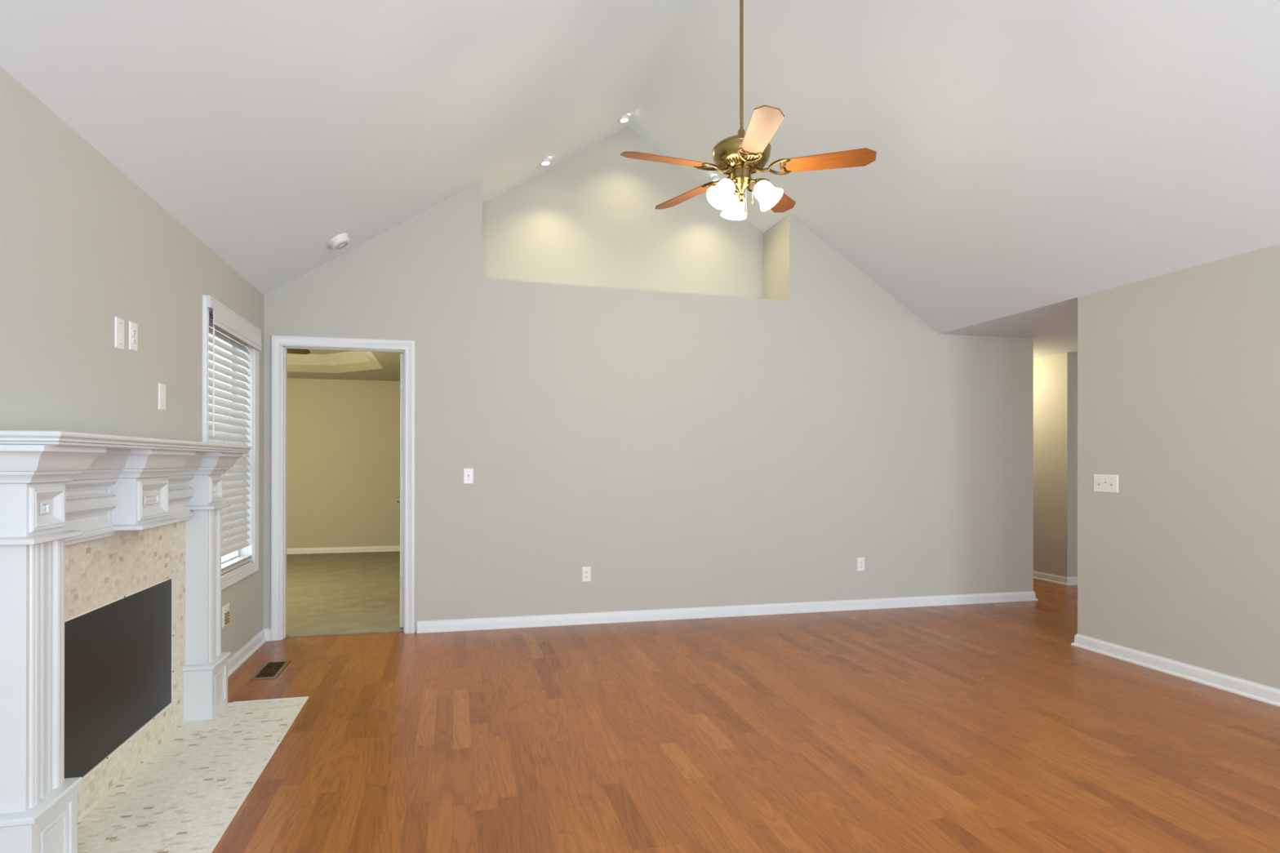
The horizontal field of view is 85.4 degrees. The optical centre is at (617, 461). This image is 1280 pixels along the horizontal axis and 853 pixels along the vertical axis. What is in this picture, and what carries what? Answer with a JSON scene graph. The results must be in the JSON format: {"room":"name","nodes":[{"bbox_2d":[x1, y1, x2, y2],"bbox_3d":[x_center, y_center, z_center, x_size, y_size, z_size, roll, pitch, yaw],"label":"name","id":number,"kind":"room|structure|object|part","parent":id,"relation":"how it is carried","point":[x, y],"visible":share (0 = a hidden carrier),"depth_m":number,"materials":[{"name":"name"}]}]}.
{"room":"living room","nodes":[
{"label":"living room","id":0,"kind":"room"},
{"bbox_2d":[0,66,263,658],"bbox_3d":[-1.754,0.058,1.300,0.150,2.542,7.532,0,0,-13],"label":"wall","id":1,"kind":"structure","parent":0,"point":[83,246],"depth_m":2.63,"materials":[{"name":"paint"}]},
{"bbox_2d":[114,316,124,350],"bbox_3d":[-2.031,-0.522,2.830,0.007,0.125,0.075,0,0,-13],"label":"blank plate","id":2,"kind":"object","parent":1,"relation":"attached to","point":[119,323],"visible":1,"depth_m":2.82,"materials":[{"name":"plastic"}]},
{"bbox_2d":[0,430,252,852],"bbox_3d":[-1.906,0.598,2.834,0.254,1.366,1.902,0,0,-13],"label":"fireplace mantel","id":3,"kind":"object","parent":1,"relation":"attached to","point":[88,522],"visible":1,"depth_m":2.40,"materials":[{"name":"wood"}]},
{"bbox_3d":[-1.721,0.140,2.082,0.006,0.036,0.042,0,0,-13],"label":"raised panel","id":4,"kind":"part","parent":3,"relation":"part of","materials":[{"name":"white wood"}]},
{"bbox_3d":[-1.695,1.152,2.087,0.006,0.146,0.144,0,0,-13],"label":"raised panel","id":5,"kind":"part","parent":3,"relation":"part of","materials":[{"name":"white wood"}]},
{"bbox_2d":[64,576,173,778],"bbox_3d":[-1.998,0.840,2.789,0.032,0.598,0.992,0,0,-13],"label":"fireplace cover","id":6,"kind":"object","parent":3,"relation":"attached to","point":[118,653],"visible":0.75,"depth_m":2.72,"materials":[{"name":"metal"}]},
{"bbox_3d":[-1.916,0.010,2.807,0.220,0.110,1.853,0,0,-13],"label":"crown moulding","id":7,"kind":"part","parent":3,"relation":"part of","materials":[{"name":"white wood"}]},
{"bbox_2d":[0,430,252,453],"bbox_3d":[-1.907,-0.065,2.843,0.254,0.041,1.885,0,0,-13],"label":"mantel shelf","id":8,"kind":"object","parent":3,"relation":"attached to","point":[52,441],"depth_m":2.26,"materials":[{"name":"white wood"}]},
{"bbox_3d":[-1.892,0.154,2.813,0.006,0.040,0.128,0,0,-13],"label":"raised panel","id":9,"kind":"part","parent":3,"relation":"part of","materials":[{"name":"white wood"}]},
{"bbox_3d":[-2.063,0.142,3.543,0.006,0.036,0.042,0,0,-13],"label":"raised panel","id":10,"kind":"part","parent":3,"relation":"part of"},
{"bbox_3d":[-2.037,1.154,3.548,0.006,0.146,0.144,0,0,-13],"label":"raised panel","id":11,"kind":"part","parent":3,"relation":"part of","materials":[{"name":"white wood"}]},
{"bbox_2d":[128,320,137,351],"bbox_3d":[-2.059,-0.531,2.951,0.008,0.120,0.072,0,0,-13],"label":"wall outlet","id":12,"kind":"object","parent":1,"relation":"attached to","point":[133,326],"visible":1,"depth_m":2.94,"materials":[{"name":"plastic"}]},
{"bbox_2d":[132,337,136,344],"bbox_3d":[-2.057,-0.512,2.951,0.004,0.025,0.034,0,0,-13],"label":"receptacle","id":13,"kind":"object","parent":12,"relation":"attached to","point":[134,340],"depth_m":2.95,"materials":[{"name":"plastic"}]},
{"bbox_2d":[132,328,136,335],"bbox_3d":[-2.057,-0.551,2.951,0.004,0.025,0.034,0,0,-13],"label":"receptacle","id":14,"kind":"object","parent":12,"relation":"attached to","point":[134,331],"depth_m":2.95,"materials":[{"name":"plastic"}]},
{"bbox_2d":[158,382,165,410],"bbox_3d":[-2.128,-0.302,3.240,0.007,0.122,0.075,0,0,-13],"label":"blank plate","id":15,"kind":"object","parent":1,"relation":"attached to","point":[162,388],"visible":1,"depth_m":3.23,"materials":[{"name":"plastic"}]},
{"bbox_2d":[222,603,229,627],"bbox_3d":[-2.337,0.920,4.147,0.017,0.125,0.118,0,0,-13],"label":"cable jack","id":16,"kind":"object","parent":1,"relation":"attached to","point":[225,609],"visible":1,"depth_m":4.12,"materials":[{"name":"plastic"}]},
{"bbox_2d":[202,294,258,590],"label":"window","id":17,"kind":"structure","parent":1,"relation":"in","point":[240,572],"depth_m":4.69,"materials":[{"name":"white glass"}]},
{"bbox_3d":[-2.499,-0.443,4.232,0.036,0.774,0.878,0,0,-13],"label":"sash","id":18,"kind":"part","parent":17,"relation":"part of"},
{"bbox_3d":[-2.464,0.286,4.240,0.036,0.774,0.878,0,0,-13],"label":"sash","id":19,"kind":"part","parent":17,"relation":"part of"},
{"bbox_2d":[207,295,262,574],"bbox_3d":[-2.385,-0.119,4.272,0.096,1.577,1.007,0,0,-13],"label":"window blind","id":20,"kind":"object","parent":17,"relation":"attached to","point":[226,325],"visible":0.53,"depth_m":4.30,"materials":[{"name":"plastic"}]},
{"bbox_3d":[-2.386,-0.065,4.202,0.061,1.445,0.014,0,0,-13],"label":"ladder cord","id":21,"kind":"part","parent":20,"relation":"part of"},
{"bbox_3d":[-2.399,0.659,4.254,0.048,0.020,0.870,0,0,-13],"label":"rail","id":22,"kind":"part","parent":20,"relation":"part of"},
{"bbox_3d":[-2.477,-0.065,4.587,0.061,1.445,0.014,0,0,-13],"label":"ladder cord","id":23,"kind":"part","parent":20,"relation":"part of","materials":[{"name":"white fabric"}]},
{"bbox_2d":[227,628,271,677],"bbox_3d":[-2.356,1.239,4.311,0.056,0.086,1.352,0,0,-13],"label":"baseboard","id":24,"kind":"structure","parent":1,"relation":"attached to","point":[237,660],"depth_m":4.55,"materials":[{"name":"white wood"}]},
{"bbox_2d":[287,349,404,381],"bbox_3d":[-3.661,-1.460,7.367,7.500,0.610,4.948,0,0,-13],"label":"ceiling","id":25,"kind":"structure","parent":0,"point":[318,364],"depth_m":8.78,"materials":[{"name":"paint"}]},
{"bbox_2d":[286,348,311,354],"bbox_3d":[-3.495,-1.173,6.300,1.302,0.387,1.369,0,0,-13],"label":"ceiling fan","id":26,"kind":"object","parent":25,"relation":"hanging from","point":[295,351],"visible":0.02,"depth_m":6.43,"materials":[{"name":"brown wood"}]},
{"bbox_2d":[0,0,1279,333],"bbox_3d":[0.893,-2.079,2.241,5.727,1.968,8.152,0,0,-13],"label":"ceiling","id":27,"kind":"structure","parent":0,"point":[1031,154],"depth_m":3.83,"materials":[{"name":"paint"}]},
{"bbox_2d":[328,233,349,249],"bbox_3d":[-1.925,-1.519,4.785,0.143,0.109,0.144,0,0,32],"label":"smoke detector","id":28,"kind":"object","parent":27,"relation":"attached to","point":[340,241],"visible":1,"depth_m":4.74,"materials":[{"name":"plastic"}]},
{"bbox_2d":[537,155,551,165],"bbox_3d":[-0.597,-2.479,5.707,0.112,0.073,0.132,0,0,-9],"label":"recessed light","id":29,"kind":"object","parent":27,"relation":"in","point":[546,161],"visible":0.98,"depth_m":5.68,"materials":[{"name":"white"}]},
{"bbox_2d":[617,112,630,122],"bbox_3d":[0.052,-2.893,5.829,0.112,0.073,0.132,0,0,-9],"label":"recessed light","id":30,"kind":"object","parent":27,"relation":"in","point":[624,117],"visible":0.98,"depth_m":5.80,"materials":[{"name":"white"}]},
{"bbox_2d":[711,173,722,181],"bbox_3d":[0.871,-2.470,6.051,0.111,0.074,0.132,0,0,-9],"label":"recessed light","id":31,"kind":"object","parent":27,"relation":"in","point":[716,177],"visible":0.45,"depth_m":6.01,"materials":[{"name":"white"}]},
{"bbox_2d":[620,0,876,220],"bbox_3d":[0.620,-2.126,3.621,1.255,1.711,1.276,0,0,-13],"label":"ceiling fan","id":32,"kind":"object","parent":27,"relation":"hanging from","point":[740,156],"visible":1,"depth_m":3.56,"materials":[{"name":"brown wood"}]},
{"bbox_3d":[0.240,-1.526,3.503,0.460,0.006,0.138,0,13,-19],"label":"blade","id":33,"kind":"part","parent":32,"relation":"part of","materials":[{"name":"brown wood"}]},
{"bbox_3d":[0.388,-1.525,3.993,0.138,0.006,0.460,-16,9,-36],"label":"blade","id":34,"kind":"part","parent":32,"relation":"part of","materials":[{"name":"brown wood"}]},
{"bbox_3d":[0.536,-1.381,3.558,0.151,0.152,0.140,0,0,-13],"label":"lamp shade","id":35,"kind":"part","parent":32,"relation":"part of","materials":[{"name":"white glass"}]},
{"bbox_3d":[0.641,-1.381,3.787,0.142,0.152,0.151,0,0,-13],"label":"lamp shade","id":36,"kind":"part","parent":32,"relation":"part of","materials":[{"name":"white glass"}]},
{"bbox_3d":[0.646,-1.448,3.722,0.049,0.056,0.074,0,0,-13],"label":"lamp arm","id":37,"kind":"part","parent":32,"relation":"part of","materials":[{"name":"gold metal"}]},
{"bbox_3d":[0.720,-1.448,3.614,0.074,0.056,0.048,0,0,25],"label":"lamp arm","id":38,"kind":"part","parent":32,"relation":"part of","materials":[{"name":"gold metal"}]},
{"bbox_3d":[0.660,-1.526,3.211,0.138,0.006,0.460,13,0,-1],"label":"blade","id":39,"kind":"part","parent":32,"relation":"part of","materials":[{"name":"brown wood"}]},
{"bbox_3d":[0.784,-1.381,3.582,0.148,0.152,0.144,0,0,-13],"label":"lamp shade","id":40,"kind":"part","parent":32,"relation":"part of","materials":[{"name":"white glass"}]},
{"bbox_3d":[0.900,-1.524,4.003,0.138,0.006,0.460,-16,-9,34],"label":"blade","id":41,"kind":"part","parent":32,"relation":"part of","materials":[{"name":"brown wood"}]},
{"bbox_3d":[1.068,-1.525,3.520,0.460,0.006,0.138,1,-13,17],"label":"blade","id":42,"kind":"part","parent":32,"relation":"part of","materials":[{"name":"brown wood"}]},
{"bbox_2d":[263,181,1033,632],"bbox_3d":[-1.999,-0.447,7.694,10.888,3.470,5.068,0,0,-13],"label":"wall","id":43,"kind":"structure","parent":0,"point":[685,450],"depth_m":5.74,"materials":[{"name":"paint"}]},
{"bbox_2d":[271,334,415,640],"bbox_3d":[-2.015,0.189,5.138,0.990,2.190,0.141,0,0,-13],"label":"trim","id":44,"kind":"structure","parent":43,"relation":"attached to","point":[279,344],"depth_m":5.04,"materials":[{"name":"white wood"}]},
{"bbox_2d":[286,545,399,554],"bbox_3d":[-4.251,1.245,9.650,7.200,0.086,0.027,0,0,-13],"label":"baseboard","id":45,"kind":"structure","parent":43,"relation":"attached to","point":[395,548],"depth_m":9.74,"materials":[{"name":"white wood"}]},
{"bbox_2d":[396,353,404,627],"bbox_3d":[-1.738,0.221,5.665,0.167,2.096,0.769,0,0,-14],"label":"door","id":46,"kind":"structure","parent":43,"relation":"in","point":[399,500],"depth_m":5.30,"materials":[{"name":"wood"}]},
{"bbox_2d":[463,468,473,484],"bbox_3d":[-1.137,0.112,5.284,0.075,0.120,0.017,0,0,-13],"label":"light switch","id":47,"kind":"object","parent":43,"relation":"attached to","point":[468,473],"visible":1,"depth_m":5.29,"materials":[{"name":"plastic"}]},
{"bbox_2d":[582,566,591,582],"bbox_3d":[-0.246,0.895,5.496,0.072,0.120,0.008,0,0,-13],"label":"wall outlet","id":48,"kind":"object","parent":43,"relation":"attached to","point":[586,571],"visible":1,"depth_m":5.49,"materials":[{"name":"plastic"}]},
{"bbox_2d":[482,126,782,300],"bbox_3d":[0.129,-2.150,5.971,2.769,1.716,0.500,0,0,-13],"label":"wall niche","id":49,"kind":"object","parent":43,"relation":"in","point":[591,218],"visible":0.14,"depth_m":6.10,"materials":[{"name":"paint"}]},
{"bbox_2d":[417,591,1038,633],"bbox_3d":[0.974,1.247,6.799,5.556,0.086,2.027,0,0,-13],"label":"baseboard","id":50,"kind":"structure","parent":43,"relation":"attached to","point":[592,618],"depth_m":5.72,"materials":[{"name":"white wood"}]},
{"bbox_2d":[857,557,864,571],"bbox_3d":[2.127,0.899,6.052,0.072,0.120,0.008,0,0,-13],"label":"wall outlet","id":51,"kind":"object","parent":43,"relation":"attached to","point":[860,561],"visible":1,"depth_m":6.05,"materials":[{"name":"plastic"}]},
{"bbox_2d":[212,551,1279,852],"bbox_3d":[0.445,1.332,4.457,13.977,0.108,12.680,0,0,-13],"label":"floor","id":52,"kind":"structure","parent":0,"point":[981,727],"depth_m":3.22,"materials":[{"name":"brown wood"}]},
{"bbox_2d":[77,696,308,852],"bbox_3d":[-1.733,1.278,2.852,0.523,0.005,1.760,0,0,-13],"label":"hearth","id":53,"kind":"object","parent":52,"relation":"on","point":[184,795],"visible":0.93,"depth_m":2.74,"materials":[{"name":"stone"}]},
{"bbox_2d":[248,660,291,679],"bbox_3d":[-2.129,1.279,4.258,0.150,0.007,0.374,0,0,-13],"label":"floor vent","id":54,"kind":"object","parent":52,"relation":"in","point":[271,669],"visible":1,"depth_m":4.24,"materials":[{"name":"brown metal"}]},
{"bbox_2d":[256,662,284,677],"bbox_3d":[-2.128,1.278,4.256,0.106,0.004,0.326,0,0,-13],"label":"grille","id":55,"kind":"object","parent":54,"relation":"attached to","point":[268,669],"depth_m":4.25,"materials":[{"name":"gold metal"}]},
{"bbox_2d":[941,297,1077,358],"bbox_3d":[4.826,-1.195,7.037,4.123,0.100,7.700,0,0,-13],"label":"ceiling","id":56,"kind":"structure","parent":0,"point":[1053,328],"depth_m":5.99,"materials":[{"name":"paint"}]},
{"bbox_2d":[1033,352,1077,577],"bbox_3d":[4.881,0.065,7.059,4.003,2.460,7.720,0,0,-13],"label":"wall","id":57,"kind":"structure","parent":0,"point":[1055,375],"depth_m":7.41,"materials":[{"name":"paint"}]},
{"bbox_2d":[1033,570,1077,586],"bbox_3d":[5.246,1.255,9.119,1.949,0.086,3.432,0,0,-13],"label":"baseboard","id":58,"kind":"structure","parent":57,"relation":"attached to","point":[1051,578],"depth_m":7.38,"materials":[{"name":"white wood"}]},
{"bbox_2d":[1077,244,1279,688],"bbox_3d":[3.972,0.057,1.900,0.120,2.460,6.089,0,0,-13],"label":"wall","id":59,"kind":"structure","parent":0,"point":[1179,371],"depth_m":4.13,"materials":[{"name":"paint"}]},
{"bbox_2d":[1093,474,1118,493],"bbox_3d":[3.260,0.147,4.638,0.017,0.120,0.180,0,0,-13],"label":"light switch","id":60,"kind":"object","parent":59,"relation":"attached to","point":[1108,483],"visible":1,"depth_m":4.63,"materials":[{"name":"plastic"}]},
{"bbox_2d":[1071,633,1279,706],"bbox_3d":[3.956,1.244,1.960,0.174,0.086,6.016,0,0,-13],"label":"baseboard","id":61,"kind":"structure","parent":59,"relation":"attached to","point":[1257,691],"depth_m":4.13,"materials":[{"name":"white wood"}]}
]}

